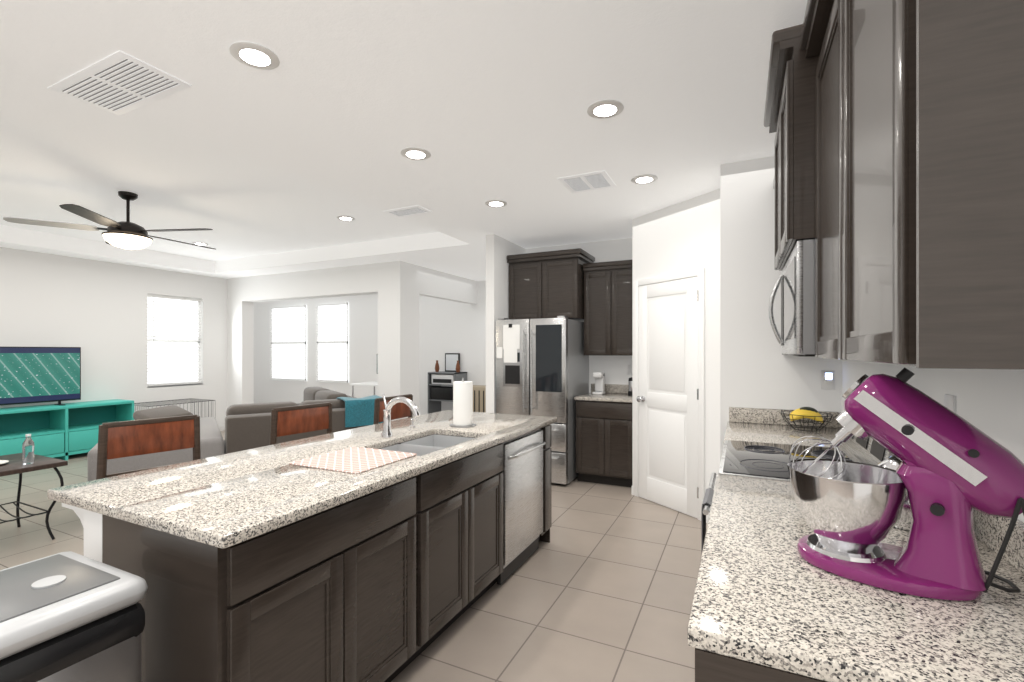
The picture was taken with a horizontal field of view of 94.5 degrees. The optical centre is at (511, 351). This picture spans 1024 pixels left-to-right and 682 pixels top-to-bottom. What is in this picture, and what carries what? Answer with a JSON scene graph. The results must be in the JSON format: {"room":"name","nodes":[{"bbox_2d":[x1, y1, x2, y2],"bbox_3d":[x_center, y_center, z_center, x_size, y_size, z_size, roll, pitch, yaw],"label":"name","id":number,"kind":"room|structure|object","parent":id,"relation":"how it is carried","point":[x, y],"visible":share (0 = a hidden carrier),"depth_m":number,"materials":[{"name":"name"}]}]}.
{"room":"kitchen","nodes":[
{"label":"kitchen","id":0,"kind":"room"},
{"bbox_2d":[0,430,707,681],"bbox_3d":[-3.289,1.430,5.257,12.100,0.060,12.000,0,0,26],"label":"floor","id":1,"kind":"structure","parent":0,"point":[600,586],"depth_m":2.75,"materials":[{"name":"tile"}]},
{"bbox_2d":[0,453,67,539],"bbox_3d":[-3.758,1.112,3.484,0.709,0.584,0.500,0,0,26],"label":"side table","id":2,"kind":"object","parent":1,"relation":"on","point":[14,465],"visible":0.94,"depth_m":3.52,"materials":[{"name":"black metal"}]},
{"bbox_2d":[22,434,34,463],"bbox_3d":[-3.543,0.712,3.469,0.064,0.214,0.064,0,0,26],"label":"water bottle","id":3,"kind":"object","parent":2,"relation":"on","point":[28,446],"visible":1,"depth_m":3.45,"materials":[{"name":"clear plastic"}]},
{"bbox_2d":[0,399,133,459],"bbox_3d":[-6.099,1.050,5.839,0.466,0.700,2.300,0,0,26],"label":"media console","id":4,"kind":"object","parent":1,"relation":"on","point":[61,432],"visible":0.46,"depth_m":6.14,"materials":[{"name":"teal paint"}]},
{"bbox_2d":[0,347,80,405],"bbox_3d":[-6.087,0.320,5.833,0.220,0.759,1.240,0,0,26],"label":"tv","id":5,"kind":"object","parent":4,"relation":"on","point":[28,375],"visible":1,"depth_m":6.01,"materials":[{"name":"black"}]},
{"bbox_2d":[0,551,147,681],"bbox_3d":[-1.221,0.991,1.185,0.430,0.818,0.360,0,0,26],"label":"trash can","id":6,"kind":"object","parent":1,"relation":"on","point":[69,616],"visible":1,"depth_m":1.15,"materials":[{"name":"silver metal"}]},
{"bbox_2d":[96,415,200,479],"bbox_3d":[-1.835,0.886,2.498,0.488,1.032,0.515,0,0,38],"label":"bar stool","id":7,"kind":"object","parent":1,"relation":"on","point":[120,439],"visible":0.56,"depth_m":2.58,"materials":[{"name":"brown wood"}]},
{"bbox_2d":[134,398,214,416],"bbox_3d":[-5.241,1.088,7.284,0.647,0.624,0.955,0,0,26],"label":"dog crate","id":8,"kind":"object","parent":1,"relation":"on","point":[186,400],"visible":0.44,"depth_m":7.29,"materials":[{"name":"black metal"}]},
{"bbox_2d":[87,387,382,480],"bbox_3d":[-3.108,0.947,5.587,2.500,0.907,2.772,0,0,-34],"label":"sectional sofa","id":9,"kind":"object","parent":1,"relation":"on","point":[247,426],"visible":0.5,"depth_m":4.49,"materials":[{"name":"fabric"}]},
{"bbox_2d":[270,402,331,444],"bbox_3d":[-1.285,0.886,3.177,0.488,1.032,0.515,0,0,32],"label":"bar stool","id":10,"kind":"object","parent":1,"relation":"on","point":[291,420],"visible":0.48,"depth_m":3.24,"materials":[{"name":"brown wood"}]},
{"bbox_2d":[62,422,554,681],"bbox_3d":[-0.620,0.958,2.550,0.962,0.885,2.454,0,0,26],"label":"kitchen island","id":11,"kind":"object","parent":1,"relation":"on","point":[268,563],"depth_m":1.66,"materials":[{"name":"black"}]},
{"bbox_2d":[47,410,486,517],"bbox_3d":[-0.873,0.497,2.672,0.460,0.035,2.490,0,0,26],"label":"island countertop","id":12,"kind":"structure","parent":11,"relation":"on","point":[99,496],"depth_m":1.94,"materials":[{"name":"beige stone"}]},
{"bbox_2d":[381,394,419,437],"bbox_3d":[-0.619,0.361,2.632,0.274,0.237,0.064,0,0,26],"label":"faucet","id":13,"kind":"object","parent":12,"relation":"on","point":[387,431],"visible":1,"depth_m":2.65,"materials":[{"name":"silver metal"}]},
{"bbox_2d":[409,418,417,427],"bbox_3d":[-0.620,0.450,2.988,0.058,0.060,0.036,0,0,26],"label":"soap dispenser","id":14,"kind":"object","parent":12,"relation":"on","point":[412,425],"visible":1,"depth_m":2.98,"materials":[{"name":"silver metal"}]},
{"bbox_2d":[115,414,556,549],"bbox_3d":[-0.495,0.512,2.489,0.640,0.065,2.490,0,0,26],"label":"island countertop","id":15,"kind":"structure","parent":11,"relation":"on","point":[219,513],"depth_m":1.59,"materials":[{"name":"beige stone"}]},
{"bbox_2d":[288,447,416,473],"bbox_3d":[-0.684,0.517,2.134,0.390,0.086,0.447,0,0,26],"label":"drying mat","id":16,"kind":"object","parent":15,"relation":"on","point":[355,460],"visible":0.92,"depth_m":2.08,"materials":[{"name":"white fabric"}]},
{"bbox_2d":[450,378,475,427],"bbox_3d":[-0.317,0.325,3.064,0.170,0.310,0.170,0,0,26],"label":"paper towel","id":17,"kind":"object","parent":15,"relation":"on","point":[462,403],"visible":1,"depth_m":3.01,"materials":[{"name":"white paper"}]},
{"bbox_2d":[350,382,377,396],"bbox_3d":[-2.185,0.970,8.056,0.950,0.860,0.600,0,0,26],"label":"table","id":18,"kind":"object","parent":1,"relation":"on","point":[374,384],"visible":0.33,"depth_m":8.00,"materials":[{"name":"white"}]},
{"bbox_2d":[373,394,412,424],"bbox_3d":[-0.806,0.886,3.845,0.488,1.032,0.515,0,0,26],"label":"bar stool","id":19,"kind":"object","parent":1,"relation":"on","point":[400,410],"visible":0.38,"depth_m":3.90,"materials":[{"name":"brown wood"}]},
{"bbox_2d":[428,371,466,413],"bbox_3d":[-1.194,0.890,8.784,0.600,1.020,0.414,0,0,26],"label":"shelf unit","id":20,"kind":"object","parent":1,"relation":"on","point":[434,405],"visible":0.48,"depth_m":8.74,"materials":[{"name":"grey"}]},
{"bbox_2d":[435,360,438,371],"bbox_3d":[-1.404,0.272,8.877,0.090,0.214,0.090,0,0,26],"label":"vase","id":21,"kind":"object","parent":20,"relation":"on","point":[436,367],"visible":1,"depth_m":8.85,"materials":[{"name":"brown ceramic"}]},
{"bbox_2d":[431,386,452,399],"bbox_3d":[-1.196,0.769,8.779,0.520,0.219,0.344,0,0,26],"label":"basket","id":22,"kind":"object","parent":20,"relation":"in","point":[442,393],"visible":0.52,"depth_m":8.64,"materials":[{"name":"black plastic"}]},
{"bbox_2d":[432,374,453,384],"bbox_3d":[-1.197,0.509,8.777,0.480,0.179,0.349,0,0,26],"label":"printer","id":23,"kind":"object","parent":20,"relation":"in","point":[446,379],"visible":0.73,"depth_m":8.62,"materials":[{"name":"white plastic"}]},
{"bbox_2d":[445,353,459,371],"bbox_3d":[-1.124,0.204,8.929,0.320,0.349,0.032,0,0,26],"label":"framed art","id":24,"kind":"object","parent":20,"relation":"on","point":[451,359],"visible":0.85,"depth_m":8.92,"materials":[{"name":"black"}]},
{"bbox_2d":[456,361,459,371],"bbox_3d":[-0.990,0.272,8.677,0.090,0.214,0.090,0,0,26],"label":"vase","id":25,"kind":"object","parent":20,"relation":"on","point":[457,367],"visible":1,"depth_m":8.65,"materials":[{"name":"brown"}]},
{"bbox_2d":[473,385,485,412],"bbox_3d":[-0.606,1.010,8.507,0.540,0.780,0.399,0,0,26],"label":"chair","id":26,"kind":"object","parent":1,"relation":"on","point":[479,398],"visible":0.31,"depth_m":8.28,"materials":[{"name":"beige wood"}]},
{"bbox_2d":[496,316,588,484],"bbox_3d":[0.354,0.515,5.393,0.820,1.770,0.910,0,0,26],"label":"fridge","id":27,"kind":"object","parent":1,"relation":"on","point":[542,366],"visible":0.77,"depth_m":5.01,"materials":[{"name":"grey metal"}]},
{"bbox_2d":[574,384,631,486],"bbox_3d":[1.086,0.890,5.186,0.634,1.020,0.649,0,0,26],"label":"base cabinet","id":28,"kind":"object","parent":1,"relation":"on","point":[603,438],"visible":0.81,"depth_m":4.93,"materials":[{"name":"black wood"}]},
{"bbox_2d":[592,372,604,394],"bbox_3d":[0.977,0.354,5.326,0.110,0.249,0.160,0,0,26],"label":"coffee maker","id":29,"kind":"object","parent":28,"relation":"on","point":[599,377],"visible":0.98,"depth_m":5.31,"materials":[{"name":"white plastic"}]},
{"bbox_2d":[628,377,631,395],"bbox_3d":[1.319,0.380,5.161,0.110,0.199,0.110,0,0,26],"label":"canister","id":30,"kind":"object","parent":28,"relation":"on","point":[630,386],"visible":0.44,"depth_m":5.13,"materials":[{"name":"black plastic"}]},
{"bbox_2d":[703,435,892,514],"bbox_3d":[1.240,0.795,2.077,0.708,1.210,0.760,0,0,26],"label":"range","id":31,"kind":"object","parent":1,"relation":"on","point":[769,461],"visible":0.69,"depth_m":2.05,"materials":[{"name":"silver metal"}]},
{"bbox_2d":[701,488,713,554],"bbox_3d":[0.866,0.855,2.103,0.055,0.441,0.240,0,0,26],"label":"oven towel","id":32,"kind":"object","parent":31,"relation":"hanging from","point":[708,496],"visible":0.25,"depth_m":2.06,"materials":[{"name":"white fabric"}]},
{"bbox_2d":[687,407,1023,681],"bbox_3d":[1.188,0.890,1.903,0.652,1.020,2.711,0,0,26],"label":"countertop","id":33,"kind":"structure","parent":1,"relation":"on","point":[770,603],"depth_m":0.88,"materials":[{"name":"white stone"}]},
{"bbox_2d":[781,407,832,430],"bbox_3d":[1.805,0.411,2.904,0.274,0.134,0.274,0,0,26],"label":"fruit basket","id":34,"kind":"object","parent":33,"relation":"on","point":[807,412],"visible":1,"depth_m":2.90,"materials":[{"name":"black metal"}]},
{"bbox_2d":[877,455,911,530],"bbox_3d":[1.119,0.376,1.325,0.184,0.206,0.184,0,0,26],"label":"kettle","id":35,"kind":"object","parent":33,"relation":"on","point":[893,462],"visible":0.06,"depth_m":1.27,"materials":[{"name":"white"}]},
{"bbox_2d":[787,368,1023,600],"bbox_3d":[0.839,0.257,1.033,0.411,0.445,0.254,0,0,26],"label":"stand mixer","id":36,"kind":"object","parent":33,"relation":"on","point":[951,472],"visible":1,"depth_m":0.96,"materials":[{"name":"purple metal"}]},
{"bbox_2d":[0,0,806,280],"bbox_3d":[-3.289,-1.460,5.257,12.100,0.320,12.000,0,0,26],"label":"ceiling","id":37,"kind":"structure","parent":0,"point":[288,160],"depth_m":2.79,"materials":[{"name":"white paint"}]},
{"bbox_2d":[3,191,214,248],"bbox_3d":[-3.625,-1.238,4.559,1.608,0.522,1.558,0,0,26],"label":"ceiling fan","id":38,"kind":"object","parent":37,"relation":"hanging from","point":[127,234],"visible":1,"depth_m":4.36,"materials":[{"name":"brown metal"}]},
{"bbox_2d":[47,50,191,114],"bbox_3d":[-1.922,-1.294,2.318,0.660,0.010,0.300,0,0,26],"label":"ceiling vent","id":39,"kind":"object","parent":37,"relation":"in","point":[119,82],"visible":1,"depth_m":2.29,"materials":[{"name":"white metal"}]},
{"bbox_2d":[192,242,208,245],"bbox_3d":[-4.321,-1.494,6.567,0.196,0.010,0.196,0,0,26],"label":"recessed light","id":40,"kind":"object","parent":37,"relation":"in","point":[200,243],"visible":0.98,"depth_m":6.53,"materials":[{"name":"white"}]},
{"bbox_2d":[229,41,279,69],"bbox_3d":[-1.127,-1.294,2.078,0.196,0.010,0.196,0,0,26],"label":"recessed light","id":41,"kind":"object","parent":37,"relation":"in","point":[254,55],"visible":1,"depth_m":2.06,"materials":[{"name":"white"}]},
{"bbox_2d":[337,215,354,220],"bbox_3d":[-1.863,-1.494,5.311,0.196,0.010,0.196,0,0,26],"label":"recessed light","id":42,"kind":"object","parent":37,"relation":"in","point":[346,218],"visible":0.98,"depth_m":5.30,"materials":[{"name":"white"}]},
{"bbox_2d":[383,205,431,217],"bbox_3d":[-0.965,-1.294,4.388,0.400,0.010,0.220,0,0,26],"label":"ceiling vent","id":43,"kind":"object","parent":37,"relation":"in","point":[408,211],"visible":1,"depth_m":4.37,"materials":[{"name":"white metal"}]},
{"bbox_2d":[400,147,430,159],"bbox_3d":[-0.631,-1.294,3.105,0.196,0.010,0.196,0,0,26],"label":"recessed light","id":44,"kind":"object","parent":37,"relation":"in","point":[414,153],"visible":1,"depth_m":3.08,"materials":[{"name":"white"}]},
{"bbox_2d":[485,200,506,206],"bbox_3d":[-0.139,-1.294,4.144,0.196,0.010,0.196,0,0,26],"label":"recessed light","id":45,"kind":"object","parent":37,"relation":"in","point":[496,203],"visible":0.98,"depth_m":4.13,"materials":[{"name":"white"}]},
{"bbox_2d":[557,170,615,192],"bbox_3d":[0.579,-1.294,3.630,0.360,0.010,0.360,0,0,26],"label":"ceiling vent","id":46,"kind":"object","parent":37,"relation":"in","point":[588,181],"visible":1,"depth_m":3.60,"materials":[{"name":"white metal"}]},
{"bbox_2d":[587,100,623,118],"bbox_3d":[0.499,-1.294,2.536,0.196,0.010,0.196,0,0,26],"label":"recessed light","id":47,"kind":"object","parent":37,"relation":"in","point":[603,109],"visible":1,"depth_m":2.52,"materials":[{"name":"white"}]},
{"bbox_2d":[631,174,657,183],"bbox_3d":[0.996,-1.294,3.562,0.196,0.010,0.196,0,0,26],"label":"recessed light","id":48,"kind":"object","parent":37,"relation":"in","point":[645,179],"visible":1,"depth_m":3.55,"materials":[{"name":"white"}]},
{"bbox_2d":[0,156,1023,522],"bbox_3d":[-3.365,0.050,5.227,11.990,2.700,11.920,0,0,26],"label":"wall","id":49,"kind":"structure","parent":0,"point":[408,324],"depth_m":6.33,"materials":[{"name":"white paint"}]},
{"bbox_2d":[147,294,202,387],"bbox_3d":[-5.522,-0.168,7.737,0.140,1.465,0.840,0,0,26],"label":"window","id":50,"kind":"structure","parent":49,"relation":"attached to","point":[173,339],"depth_m":7.72,"materials":[{"name":"white glass"}]},
{"bbox_2d":[269,305,306,381],"bbox_3d":[-5.155,-0.185,10.907,1.160,1.730,0.126,0,0,26],"label":"window blind","id":51,"kind":"object","parent":49,"relation":"attached to","point":[288,337],"visible":0.98,"depth_m":10.87,"materials":[{"name":"white"}]},
{"bbox_2d":[315,302,348,382],"bbox_3d":[-3.912,-0.185,10.306,0.920,1.730,0.126,0,0,26],"label":"window blind","id":52,"kind":"object","parent":49,"relation":"attached to","point":[332,342],"visible":1,"depth_m":10.28,"materials":[{"name":"white fabric"}]},
{"bbox_2d":[219,426,709,522],"bbox_3d":[-3.687,1.357,4.561,11.750,0.085,10.200,0,0,26],"label":"baseboard","id":53,"kind":"structure","parent":49,"relation":"attached to","point":[221,428],"depth_m":4.64,"materials":[{"name":"white"}]},
{"bbox_2d":[507,248,594,320],"bbox_3d":[0.460,-0.740,5.537,0.895,0.750,0.564,0,0,26],"label":"upper cabinet","id":54,"kind":"object","parent":49,"relation":"attached to","point":[548,284],"visible":0.81,"depth_m":5.31,"materials":[{"name":"brown wood"}]},
{"bbox_2d":[583,260,631,355],"bbox_3d":[1.147,-0.469,5.304,0.626,1.023,0.384,0,0,26],"label":"upper cabinet","id":55,"kind":"object","parent":49,"relation":"attached to","point":[608,308],"visible":0.71,"depth_m":5.18,"materials":[{"name":"brown wood"}]},
{"bbox_2d":[628,365,631,374],"bbox_3d":[1.358,0.210,5.414,0.070,0.120,0.006,0,0,26],"label":"outlet","id":56,"kind":"object","parent":49,"relation":"attached to","point":[629,369],"visible":0.54,"depth_m":5.42,"materials":[{"name":"white plastic"}]},
{"bbox_2d":[633,268,704,520],"bbox_3d":[1.385,0.355,4.255,0.674,2.090,0.489,0,0,26],"label":"pantry door","id":57,"kind":"structure","parent":49,"relation":"in","point":[669,393],"depth_m":4.21,"materials":[{"name":"white wood"}]},
{"bbox_2d":[764,24,818,270],"bbox_3d":[1.352,-0.812,2.023,0.461,0.795,0.756,0,0,26],"label":"upper cabinet","id":58,"kind":"object","parent":49,"relation":"attached to","point":[789,115],"visible":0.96,"depth_m":1.76,"materials":[{"name":"brown wood"}]},
{"bbox_2d":[768,239,814,354],"bbox_3d":[1.358,-0.198,2.020,0.448,0.424,0.752,0,0,26],"label":"microwave","id":59,"kind":"object","parent":58,"relation":"attached to","point":[796,279],"visible":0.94,"depth_m":1.75,"materials":[{"name":"silver metal"}]},
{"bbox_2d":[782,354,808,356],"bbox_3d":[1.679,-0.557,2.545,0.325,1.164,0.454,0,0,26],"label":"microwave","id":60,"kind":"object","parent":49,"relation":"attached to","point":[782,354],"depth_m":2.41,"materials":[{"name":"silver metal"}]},
{"bbox_2d":[809,0,828,358],"bbox_3d":[1.121,-0.538,1.391,0.325,1.124,0.569,0,0,26],"label":"upper cabinet","id":61,"kind":"object","parent":49,"relation":"attached to","point":[819,46],"depth_m":1.61,"materials":[{"name":"brown wood"}]},
{"bbox_2d":[821,370,834,389],"bbox_3d":[2.003,0.180,2.998,0.075,0.120,0.035,0,0,26],"label":"outlet","id":62,"kind":"object","parent":49,"relation":"attached to","point":[827,379],"visible":1,"depth_m":3.00,"materials":[{"name":"white plastic"}]},
{"bbox_2d":[829,0,1023,368],"bbox_3d":[0.904,-0.538,0.943,0.326,1.124,0.673,0,0,26],"label":"upper cabinet","id":63,"kind":"object","parent":49,"relation":"attached to","point":[919,183],"depth_m":0.71,"materials":[{"name":"brown wood"}]},
{"bbox_2d":[944,394,955,412],"bbox_3d":[1.317,0.190,1.424,0.006,0.120,0.070,0,0,26],"label":"outlet","id":64,"kind":"object","parent":49,"relation":"attached to","point":[950,402],"visible":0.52,"depth_m":1.41,"materials":[{"name":"white plastic"}]}
]}

